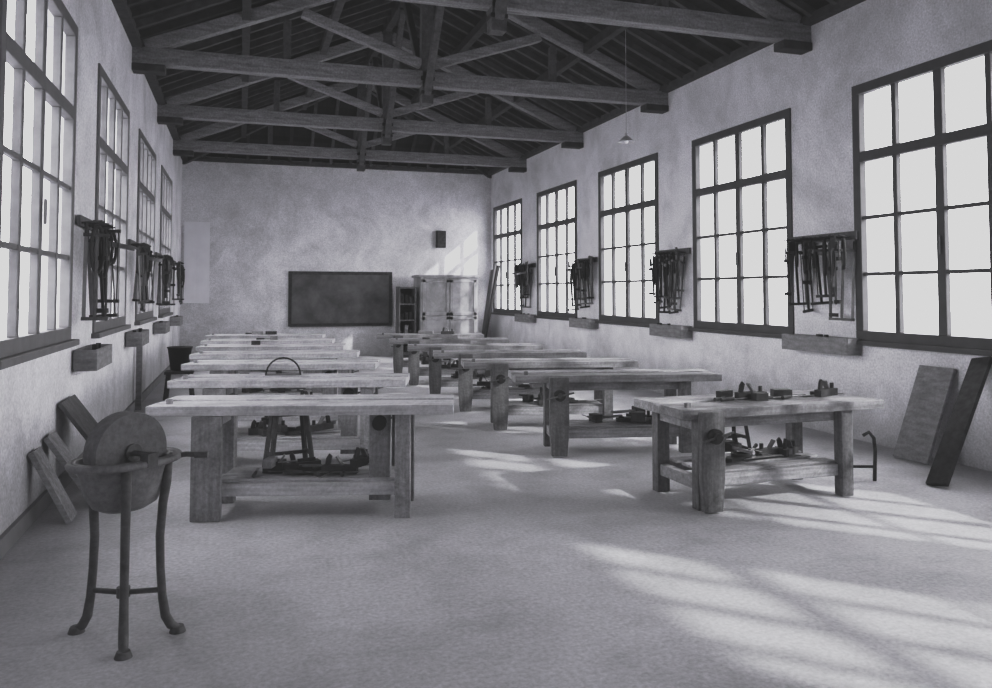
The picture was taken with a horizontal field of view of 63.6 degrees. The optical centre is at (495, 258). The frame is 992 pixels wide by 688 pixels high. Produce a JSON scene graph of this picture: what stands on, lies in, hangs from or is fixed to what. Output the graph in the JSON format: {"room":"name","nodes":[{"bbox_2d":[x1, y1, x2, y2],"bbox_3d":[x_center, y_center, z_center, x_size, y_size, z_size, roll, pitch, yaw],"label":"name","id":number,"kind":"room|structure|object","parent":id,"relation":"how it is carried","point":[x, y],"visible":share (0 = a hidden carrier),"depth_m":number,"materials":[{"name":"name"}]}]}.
{"room":"woodworking shop","nodes":[
{"label":"woodworking shop","id":0,"kind":"room"},
{"bbox_2d":[0,0,181,534],"bbox_3d":[-4.260,-0.480,8.379,0.300,4.870,23.100,1,-3,-18],"label":"wall","id":1,"kind":"structure","parent":0,"point":[31,392],"depth_m":7.34,"materials":[{"name":"white paint"}]},
{"bbox_2d":[0,0,79,369],"bbox_3d":[-3.244,-0.666,5.717,0.135,2.710,2.340,1,-3,-18],"label":"window","id":2,"kind":"structure","parent":1,"relation":"in","point":[15,349],"depth_m":5.68,"materials":[{"name":"paint"}]},
{"bbox_2d":[0,365,169,559],"bbox_3d":[-4.103,1.895,8.325,0.030,0.120,22.500,1,-3,-18],"label":"baseboard","id":3,"kind":"structure","parent":1,"relation":"attached to","point":[17,529],"depth_m":5.54,"materials":[{"name":"paint"}]},
{"bbox_2d":[73,215,135,371],"bbox_3d":[-3.580,0.321,7.417,0.410,1.345,1.050,1,-3,-18],"label":"tool rack","id":4,"kind":"object","parent":1,"relation":"attached to","point":[97,243],"visible":1,"depth_m":7.06,"materials":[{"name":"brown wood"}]},
{"bbox_2d":[91,63,130,338],"bbox_3d":[-4.262,-0.527,8.906,0.135,2.710,2.340,1,-3,-18],"label":"window","id":5,"kind":"structure","parent":1,"relation":"in","point":[118,162],"depth_m":8.89,"materials":[{"name":"paint"}]},
{"bbox_2d":[135,346,142,409],"bbox_3d":[-4.888,1.518,10.918,0.100,1.100,0.120,1,-3,-18],"label":"wall post","id":6,"kind":"object","parent":1,"relation":"attached to","point":[139,350],"visible":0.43,"depth_m":10.88,"materials":[{"name":"grey wood"}]},
{"bbox_2d":[125,239,161,346],"bbox_3d":[-4.559,0.454,10.444,0.385,1.345,0.948,1,-3,-18],"label":"tool rack","id":7,"kind":"object","parent":1,"relation":"attached to","point":[139,337],"visible":0.98,"depth_m":10.24,"materials":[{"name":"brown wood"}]},
{"bbox_2d":[134,128,156,324],"bbox_3d":[-5.266,-0.390,12.046,0.135,2.710,2.340,1,-3,-18],"label":"window","id":8,"kind":"structure","parent":1,"relation":"in","point":[146,183],"depth_m":12.03,"materials":[{"name":"paint"}]},
{"bbox_2d":[112,0,187,160],"bbox_3d":[-4.060,-2.840,8.546,0.120,0.100,22.500,1,-3,-18],"label":"trim","id":9,"kind":"structure","parent":1,"relation":"attached to","point":[123,11],"depth_m":10.02,"materials":[{"name":"wood"}]},
{"bbox_2d":[153,252,175,333],"bbox_3d":[-5.637,0.592,13.622,0.292,1.345,0.874,1,-3,-18],"label":"tool rack","id":10,"kind":"object","parent":1,"relation":"attached to","point":[159,327],"visible":0.99,"depth_m":13.46,"materials":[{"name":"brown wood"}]},
{"bbox_2d":[158,165,172,317],"bbox_3d":[-6.269,-0.253,15.187,0.135,2.710,2.340,1,-3,-18],"label":"window","id":11,"kind":"structure","parent":1,"relation":"in","point":[166,182],"depth_m":15.16,"materials":[{"name":"paint"}]},
{"bbox_2d":[170,261,184,325],"bbox_3d":[-6.662,0.730,16.782,0.246,1.345,0.925,1,-3,-18],"label":"tool rack","id":12,"kind":"object","parent":1,"relation":"attached to","point":[176,320],"visible":0.98,"depth_m":16.55,"materials":[{"name":"brown wood"}]},
{"bbox_2d":[179,156,490,355],"bbox_3d":[-3.882,0.032,20.455,7.770,4.900,0.300,1,-3,-18],"label":"wall","id":13,"kind":"structure","parent":0,"point":[268,222],"depth_m":20.14,"materials":[{"name":"white paint"}]},
{"bbox_2d":[183,221,209,302],"bbox_3d":[-7.185,0.103,19.205,0.580,1.950,0.055,1,-3,-18],"label":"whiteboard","id":14,"kind":"object","parent":13,"relation":"attached to","point":[196,234],"visible":1,"depth_m":19.18,"materials":[{"name":"white ceramic"}]},
{"bbox_2d":[194,157,482,174],"bbox_3d":[-3.818,-2.344,20.359,7.530,0.100,0.120,1,-3,-18],"label":"beam","id":15,"kind":"structure","parent":13,"relation":"attached to","point":[207,159],"depth_m":20.20,"materials":[{"name":"wood"}]},
{"bbox_2d":[288,271,391,326],"bbox_3d":[-3.904,1.031,20.182,2.590,1.380,0.116,1,-3,-18],"label":"chalkboard","id":16,"kind":"object","parent":13,"relation":"attached to","point":[315,298],"visible":1,"depth_m":20.19,"materials":[{"name":"stone"}]},
{"bbox_2d":[436,231,445,247],"bbox_3d":[-1.445,-0.493,21.031,0.250,0.440,0.130,1,-3,-18],"label":"box","id":17,"kind":"object","parent":13,"relation":"attached to","point":[440,235],"visible":1,"depth_m":20.98,"materials":[{"name":"metal"}]},
{"bbox_2d":[130,0,828,169],"bbox_3d":[-0.378,-3.657,9.626,8.470,1.943,23.450,1,-3,-18],"label":"ceiling","id":18,"kind":"structure","parent":0,"point":[281,134],"depth_m":14.25,"materials":[{"name":"wood"}]},
{"bbox_2d":[618,30,634,143],"bbox_3d":[1.818,-2.609,11.202,0.230,2.030,0.230,1,-3,-18],"label":"pendant lamp","id":19,"kind":"object","parent":18,"relation":"hanging from","point":[626,139],"visible":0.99,"depth_m":11.15,"materials":[{"name":"grey metal"}]},
{"bbox_2d":[127,0,837,177],"bbox_3d":[-0.425,-3.620,9.772,7.870,1.916,22.558,1,-3,-18],"label":"roof","id":20,"kind":"structure","parent":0,"point":[368,17],"depth_m":13.41,"materials":[{"name":"wood"}]},
{"bbox_2d":[0,355,991,687],"bbox_3d":[-0.416,2.056,9.496,8.370,0.100,23.100,1,-3,-18],"label":"floor","id":21,"kind":"structure","parent":0,"point":[513,564],"depth_m":4.44,"materials":[{"name":"concrete"}]},
{"bbox_2d":[28,431,81,524],"bbox_3d":[-3.104,1.574,5.806,0.375,0.537,0.690,1,-3,-18],"label":"leaning board","id":22,"kind":"object","parent":21,"relation":"on","point":[42,465],"visible":0.68,"depth_m":5.59,"materials":[{"name":"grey wood"}]},
{"bbox_2d":[58,394,97,439],"bbox_3d":[-3.275,1.512,6.610,0.529,0.722,0.550,1,-3,-18],"label":"leaning board","id":23,"kind":"object","parent":21,"relation":"on","point":[72,407],"visible":0.36,"depth_m":6.48,"materials":[{"name":"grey wood"}]},
{"bbox_2d":[65,411,207,660],"bbox_3d":[-1.737,1.240,3.749,0.501,1.030,0.556,-1,-3,31],"label":"grindstone","id":24,"kind":"object","parent":21,"relation":"on","point":[126,462],"visible":1,"depth_m":3.67,"materials":[{"name":"stone"}]},
{"bbox_2d":[163,346,194,400],"bbox_3d":[-4.772,1.729,12.059,0.431,0.782,0.370,1,-3,-18],"label":"stand","id":25,"kind":"object","parent":21,"relation":"on","point":[178,355],"visible":0.8,"depth_m":11.94,"materials":[{"name":"metal"}]},
{"bbox_2d":[205,333,324,338],"bbox_3d":[-4.375,1.841,15.295,2.140,0.835,0.760,0,-3,-7],"label":"workbench","id":26,"kind":"object","parent":21,"relation":"on","point":[302,335],"visible":0.23,"depth_m":14.97,"materials":[{"name":"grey wood"}]},
{"bbox_2d":[245,331,276,334],"bbox_3d":[-4.484,1.422,15.219,0.621,0.060,0.218,0,-3,10],"label":"tools","id":27,"kind":"object","parent":26,"relation":"on","point":[253,332],"visible":1,"depth_m":15.14,"materials":[{"name":"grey wood"}]},
{"bbox_2d":[200,338,334,373],"bbox_3d":[-3.859,1.771,13.677,2.140,0.835,0.760,0,-3,-7],"label":"workbench","id":28,"kind":"object","parent":21,"relation":"on","point":[209,340],"visible":0.27,"depth_m":13.38,"materials":[{"name":"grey wood"}]},
{"bbox_2d":[248,370,281,371],"bbox_3d":[-3.766,1.826,13.601,0.977,0.176,0.422,0,-3,7],"label":"tools","id":29,"kind":"object","parent":28,"relation":"on","point":[248,370],"visible":0.03,"depth_m":13.46,"materials":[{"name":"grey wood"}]},
{"bbox_2d":[256,336,277,339],"bbox_3d":[-3.869,1.349,13.534,0.350,0.060,0.140,0,-3,-7],"label":"tools","id":30,"kind":"object","parent":28,"relation":"on","point":[271,337],"visible":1,"depth_m":13.49,"materials":[{"name":"grey wood"}]},
{"bbox_2d":[195,343,345,389],"bbox_3d":[-3.387,1.706,12.202,2.140,0.835,0.760,0,-3,-7],"label":"workbench","id":31,"kind":"object","parent":21,"relation":"on","point":[318,346],"visible":0.24,"depth_m":11.90,"materials":[{"name":"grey wood"}]},
{"bbox_2d":[251,340,260,344],"bbox_3d":[-3.660,1.290,12.195,0.129,0.060,0.094,1,-3,-13],"label":"tools","id":32,"kind":"object","parent":31,"relation":"on","point":[252,342],"visible":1,"depth_m":12.15,"materials":[{"name":"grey wood"}]},
{"bbox_2d":[240,371,298,373],"bbox_3d":[-3.378,1.783,12.150,0.953,0.135,0.445,0,-3,-7],"label":"tools","id":33,"kind":"object","parent":31,"relation":"on","point":[276,371],"visible":0.02,"depth_m":12.08,"materials":[{"name":"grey wood"}]},
{"bbox_2d":[189,350,359,394],"bbox_3d":[-2.931,1.644,10.774,2.140,0.835,0.760,0,-3,-7],"label":"workbench","id":34,"kind":"object","parent":21,"relation":"on","point":[266,354],"visible":0.33,"depth_m":10.50,"materials":[{"name":"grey wood"}]},
{"bbox_2d":[242,388,307,392],"bbox_3d":[-2.894,1.681,10.703,0.942,0.213,0.424,0,-3,2],"label":"tools","id":35,"kind":"object","parent":34,"relation":"on","point":[244,390],"visible":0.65,"depth_m":10.62,"materials":[{"name":"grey wood"}]},
{"bbox_2d":[181,359,379,428],"bbox_3d":[-2.443,1.579,9.274,2.140,0.835,0.760,0,-3,-3],"label":"workbench","id":36,"kind":"object","parent":21,"relation":"on","point":[327,365],"visible":0.44,"depth_m":8.96,"materials":[{"name":"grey wood"}]},
{"bbox_2d":[300,390,312,394],"bbox_3d":[-2.383,1.618,9.226,0.960,0.210,0.511,0,-3,-3],"label":"tools","id":37,"kind":"object","parent":36,"relation":"on","point":[302,391],"visible":0.06,"depth_m":9.20,"materials":[{"name":"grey wood"}]},
{"bbox_2d":[262,416,313,464],"bbox_3d":[-1.804,1.613,6.971,0.425,0.569,0.285,1,-3,-29],"label":"wooden stool","id":38,"kind":"object","parent":21,"relation":"on","point":[271,437],"visible":0.42,"depth_m":6.96,"materials":[{"name":"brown wood"}]},
{"bbox_2d":[167,373,409,465],"bbox_3d":[-1.911,1.506,7.609,2.140,0.835,0.760,0,-3,-3],"label":"workbench","id":39,"kind":"object","parent":21,"relation":"on","point":[346,440],"visible":0.67,"depth_m":7.31,"materials":[{"name":"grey wood"}]},
{"bbox_2d":[265,357,300,375],"bbox_3d":[-2.036,1.035,7.657,0.340,0.176,0.016,0,-3,-6],"label":"saw","id":40,"kind":"object","parent":39,"relation":"on","point":[266,373],"visible":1,"depth_m":7.65,"materials":[{"name":"metal"}]},
{"bbox_2d":[248,415,340,436],"bbox_3d":[-1.880,1.548,7.562,0.878,0.205,0.399,0,-3,-3],"label":"tools","id":41,"kind":"object","parent":39,"relation":"on","point":[261,428],"visible":0.79,"depth_m":7.45,"materials":[{"name":"brown wood"}]},
{"bbox_2d":[146,394,453,521],"bbox_3d":[-1.388,1.434,5.972,2.140,0.835,0.760,0,-3,-3],"label":"workbench","id":42,"kind":"object","parent":21,"relation":"on","point":[216,480],"visible":0.98,"depth_m":5.67,"materials":[{"name":"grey wood"}]},
{"bbox_2d":[252,447,368,477],"bbox_3d":[-1.286,1.481,5.875,0.982,0.191,0.455,0,-3,-3],"label":"tools","id":43,"kind":"object","parent":42,"relation":"on","point":[271,464],"visible":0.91,"depth_m":5.85,"materials":[{"name":"brown wood"}]},
{"bbox_2d":[396,286,415,353],"bbox_3d":[-2.248,1.586,19.937,0.430,1.750,0.450,1,-3,-18],"label":"shelf unit","id":44,"kind":"object","parent":21,"relation":"on","point":[405,296],"visible":0.76,"depth_m":19.86,"materials":[{"name":"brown wood"}]},
{"bbox_2d":[376,333,483,372],"bbox_3d":[-1.289,1.869,15.699,2.080,0.815,0.775,0,-3,-6],"label":"workbench","id":45,"kind":"object","parent":21,"relation":"on","point":[399,363],"visible":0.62,"depth_m":15.46,"materials":[{"name":"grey wood"}]},
{"bbox_2d":[419,352,451,360],"bbox_3d":[-1.279,1.905,15.800,0.876,0.210,0.514,0,-3,-6],"label":"tools","id":46,"kind":"object","parent":45,"relation":"on","point":[423,354],"visible":0.26,"depth_m":15.68,"materials":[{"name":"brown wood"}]},
{"bbox_2d":[418,327,453,333],"bbox_3d":[-1.118,1.427,15.799,0.873,0.140,0.126,-1,-3,14],"label":"tools","id":47,"kind":"object","parent":45,"relation":"on","point":[443,329],"visible":1,"depth_m":15.74,"materials":[{"name":"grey wood"}]},
{"bbox_2d":[412,275,479,354],"bbox_3d":[-1.291,1.461,20.396,1.570,2.040,0.930,1,-3,-18],"label":"storage cabinet","id":48,"kind":"object","parent":21,"relation":"on","point":[450,302],"visible":0.73,"depth_m":20.01,"materials":[{"name":"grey wood"}]},
{"bbox_2d":[389,338,509,384],"bbox_3d":[-0.820,1.798,14.066,2.080,0.815,0.775,0,-3,-6],"label":"workbench","id":49,"kind":"object","parent":21,"relation":"on","point":[415,371],"visible":0.59,"depth_m":13.85,"materials":[{"name":"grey wood"}]},
{"bbox_2d":[421,356,457,368],"bbox_3d":[-0.789,1.828,14.115,1.054,0.217,0.396,0,-3,-6],"label":"tools","id":50,"kind":"object","parent":49,"relation":"on","point":[449,365],"visible":0.57,"depth_m":14.04,"materials":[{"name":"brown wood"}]},
{"bbox_2d":[422,335,457,338],"bbox_3d":[-0.983,1.393,14.102,0.631,0.060,0.162,0,-3,-6],"label":"tools","id":51,"kind":"object","parent":49,"relation":"on","point":[443,336],"visible":1,"depth_m":14.08,"materials":[{"name":"grey wood"}]},
{"bbox_2d":[407,343,542,393],"bbox_3d":[-0.331,1.727,12.439,2.080,0.815,0.775,0,-3,-6],"label":"workbench","id":52,"kind":"object","parent":21,"relation":"on","point":[436,381],"visible":0.59,"depth_m":12.23,"materials":[{"name":"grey wood"}]},
{"bbox_2d":[451,369,489,377],"bbox_3d":[-0.261,1.796,12.504,0.893,0.141,0.446,0,-3,-6],"label":"tools","id":53,"kind":"object","parent":52,"relation":"on","point":[487,372],"visible":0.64,"depth_m":12.44,"materials":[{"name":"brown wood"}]},
{"bbox_2d":[471,340,486,344],"bbox_3d":[-0.275,1.328,12.595,0.246,0.060,0.100,0,-3,-3],"label":"tools","id":54,"kind":"object","parent":52,"relation":"on","point":[473,342],"visible":1,"depth_m":12.55,"materials":[{"name":"grey wood"}]},
{"bbox_2d":[482,265,499,337],"bbox_3d":[-0.234,1.341,20.738,0.517,2.303,0.769,1,-3,-18],"label":"plank","id":55,"kind":"object","parent":21,"relation":"on","point":[492,284],"visible":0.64,"depth_m":20.61,"materials":[{"name":"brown wood"}]},
{"bbox_2d":[433,349,586,411],"bbox_3d":[0.182,1.665,11.030,2.080,0.815,0.775,0,-3,-6],"label":"workbench","id":56,"kind":"object","parent":21,"relation":"on","point":[467,392],"visible":0.65,"depth_m":10.83,"materials":[{"name":"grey wood"}]},
{"bbox_2d":[473,376,542,389],"bbox_3d":[0.198,1.710,11.129,1.074,0.193,0.433,1,-3,-15],"label":"tools","id":57,"kind":"object","parent":56,"relation":"on","point":[480,382],"visible":0.66,"depth_m":11.04,"materials":[{"name":"brown wood"}]},
{"bbox_2d":[461,357,638,429],"bbox_3d":[0.638,1.603,9.602,2.080,0.815,0.775,0,-3,-6],"label":"workbench","id":58,"kind":"object","parent":21,"relation":"on","point":[501,407],"visible":0.89,"depth_m":9.44,"materials":[{"name":"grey wood"}]},
{"bbox_2d":[510,387,602,404],"bbox_3d":[0.763,1.651,9.683,1.166,0.184,0.429,0,-3,-6],"label":"tools","id":59,"kind":"object","parent":58,"relation":"on","point":[525,397],"visible":0.49,"depth_m":9.67,"materials":[{"name":"brown wood"}]},
{"bbox_2d":[508,368,721,456],"bbox_3d":[1.201,1.537,8.103,2.080,0.815,0.775,0,-3,-6],"label":"workbench","id":60,"kind":"object","parent":21,"relation":"on","point":[558,429],"visible":0.88,"depth_m":7.96,"materials":[{"name":"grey wood"}]},
{"bbox_2d":[582,406,651,423],"bbox_3d":[1.401,1.598,8.171,1.000,0.157,0.477,0,-3,-6],"label":"tools","id":61,"kind":"object","parent":60,"relation":"on","point":[635,414],"visible":0.87,"depth_m":8.13,"materials":[{"name":"brown wood"}]},
{"bbox_2d":[727,426,751,451],"bbox_3d":[2.235,1.671,7.733,0.425,0.520,0.285,1,-3,-23],"label":"wooden stool","id":62,"kind":"object","parent":21,"relation":"on","point":[746,436],"visible":0.16,"depth_m":7.70,"materials":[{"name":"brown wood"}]},
{"bbox_2d":[634,390,883,512],"bbox_3d":[2.130,1.480,6.340,1.840,0.775,0.895,1,-3,-19],"label":"workbench","id":63,"kind":"object","parent":21,"relation":"on","point":[707,418],"visible":0.94,"depth_m":6.19,"materials":[{"name":"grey wood"}]},
{"bbox_2d":[725,433,800,461],"bbox_3d":[2.086,1.490,6.326,0.983,0.213,0.436,1,-3,-19],"label":"tools","id":64,"kind":"object","parent":63,"relation":"on","point":[788,448],"visible":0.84,"depth_m":6.43,"materials":[{"name":"grey wood"}]},
{"bbox_2d":[713,379,842,401],"bbox_3d":[2.290,1.060,6.466,1.240,0.140,0.281,1,-3,-12],"label":"tools","id":65,"kind":"object","parent":63,"relation":"on","point":[721,395],"visible":1,"depth_m":6.43,"materials":[{"name":"brown wood"}]},
{"bbox_2d":[853,431,876,480],"bbox_3d":[3.070,1.676,6.790,0.322,0.425,0.030,0,-3,2],"label":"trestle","id":66,"kind":"object","parent":21,"relation":"on","point":[874,466],"visible":0.54,"depth_m":6.78,"materials":[{"name":"black metal"}]},
{"bbox_2d":[893,365,955,464],"bbox_3d":[4.062,1.472,7.590,0.378,0.871,0.400,1,-3,-18],"label":"panel","id":67,"kind":"object","parent":21,"relation":"on","point":[924,413],"visible":1,"depth_m":7.56,"materials":[{"name":"grey wood"}]},
{"bbox_2d":[926,356,991,486],"bbox_3d":[3.993,1.381,6.873,1.019,1.039,0.184,2,-3,-38],"label":"leaning board","id":68,"kind":"object","parent":21,"relation":"on","point":[942,469],"visible":1,"depth_m":6.83,"materials":[{"name":"brown wood"}]},
{"bbox_2d":[491,0,991,471],"bbox_3d":[3.428,-0.373,10.830,0.300,4.870,23.100,1,-3,-18],"label":"wall","id":69,"kind":"structure","parent":0,"point":[868,40],"depth_m":9.79,"materials":[{"name":"white paint"}]},
{"bbox_2d":[173,62,526,172],"bbox_3d":[-2.782,-3.015,17.138,7.770,2.100,1.636,1,-3,-18],"label":"roof truss","id":70,"kind":"object","parent":69,"relation":"attached to","point":[189,143],"depth_m":17.62,"materials":[{"name":"wood"}]},
{"bbox_2d":[157,8,583,148],"bbox_3d":[-2.003,-3.122,14.700,7.770,2.100,3.071,1,-3,-18],"label":"roof truss","id":71,"kind":"object","parent":69,"relation":"attached to","point":[177,109],"depth_m":14.47,"materials":[{"name":"wood"}]},
{"bbox_2d":[132,0,668,113],"bbox_3d":[-1.003,-3.258,11.569,7.770,2.100,3.071,1,-3,-18],"label":"roof truss","id":72,"kind":"object","parent":69,"relation":"attached to","point":[158,54],"depth_m":11.35,"materials":[{"name":"wood"}]},
{"bbox_2d":[491,198,521,315],"bbox_3d":[0.277,0.025,20.177,0.135,2.830,2.340,1,-3,-18],"label":"window","id":73,"kind":"structure","parent":69,"relation":"in","point":[509,312],"depth_m":20.18,"materials":[{"name":"glass"}]},
{"bbox_2d":[510,261,535,322],"bbox_3d":[0.572,0.781,18.518,0.444,1.394,1.002,1,-3,-18],"label":"tool rack","id":74,"kind":"object","parent":69,"relation":"attached to","point":[521,272],"visible":1,"depth_m":18.41,"materials":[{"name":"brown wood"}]},
{"bbox_2d":[534,180,576,320],"bbox_3d":[1.274,-0.111,17.055,0.135,2.830,2.340,1,-3,-18],"label":"window","id":75,"kind":"structure","parent":69,"relation":"in","point":[556,315],"depth_m":17.04,"materials":[{"name":"paint"}]},
{"bbox_2d":[565,256,597,328],"bbox_3d":[1.653,0.654,15.392,0.345,1.377,1.024,1,-3,-22],"label":"tool rack","id":76,"kind":"object","parent":69,"relation":"attached to","point":[582,268],"visible":1,"depth_m":15.31,"materials":[{"name":"brown wood"}]},
{"bbox_2d":[392,0,811,54],"bbox_3d":[0.009,-3.397,8.399,7.770,2.100,3.071,1,-3,-18],"label":"roof truss","id":77,"kind":"object","parent":69,"relation":"attached to","point":[782,26],"depth_m":8.90,"materials":[{"name":"wood"}]},
{"bbox_2d":[595,152,659,326],"bbox_3d":[2.271,-0.247,13.933,0.135,2.830,2.340,1,-3,-18],"label":"window","id":78,"kind":"structure","parent":69,"relation":"in","point":[628,320],"depth_m":13.92,"materials":[{"name":"paint"}]},
{"bbox_2d":[648,247,691,337],"bbox_3d":[2.657,0.526,12.286,0.392,1.361,1.035,0,-3,-8],"label":"tool rack","id":79,"kind":"object","parent":69,"relation":"attached to","point":[670,260],"visible":1,"depth_m":12.19,"materials":[{"name":"brown wood"}]},
{"bbox_2d":[488,0,865,175],"bbox_3d":[3.228,-2.739,10.870,0.120,0.100,22.500,1,-3,-18],"label":"trim","id":80,"kind":"structure","parent":69,"relation":"attached to","point":[829,10],"depth_m":11.32,"materials":[{"name":"wood"}]},
{"bbox_2d":[689,108,794,338],"bbox_3d":[3.268,-0.384,10.811,0.135,2.830,2.340,1,-3,-18],"label":"window","id":81,"kind":"structure","parent":69,"relation":"in","point":[765,329],"depth_m":10.77,"materials":[{"name":"paint"}]},
{"bbox_2d":[782,231,860,355],"bbox_3d":[3.658,0.396,9.128,0.335,1.345,1.115,1,-3,-18],"label":"tool rack","id":82,"kind":"object","parent":69,"relation":"attached to","point":[818,343],"visible":1,"depth_m":8.99,"materials":[{"name":"brown wood"}]},
{"bbox_2d":[851,40,991,355],"bbox_3d":[4.266,-0.520,7.689,0.135,2.830,2.340,1,-3,-18],"label":"window","id":83,"kind":"structure","parent":69,"relation":"in","point":[943,342],"depth_m":7.86,"materials":[{"name":"paint"}]},
{"label":"outside","id":84,"kind":"structure","parent":0,"visible":0},
{"bbox_2d":[0,308,991,338],"bbox_3d":[-3.040,2.224,9.439,120.000,0.200,140.000,1,-3,-18],"label":"ground","id":85,"kind":"structure","parent":84,"point":[963,324],"depth_m":51.66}
]}

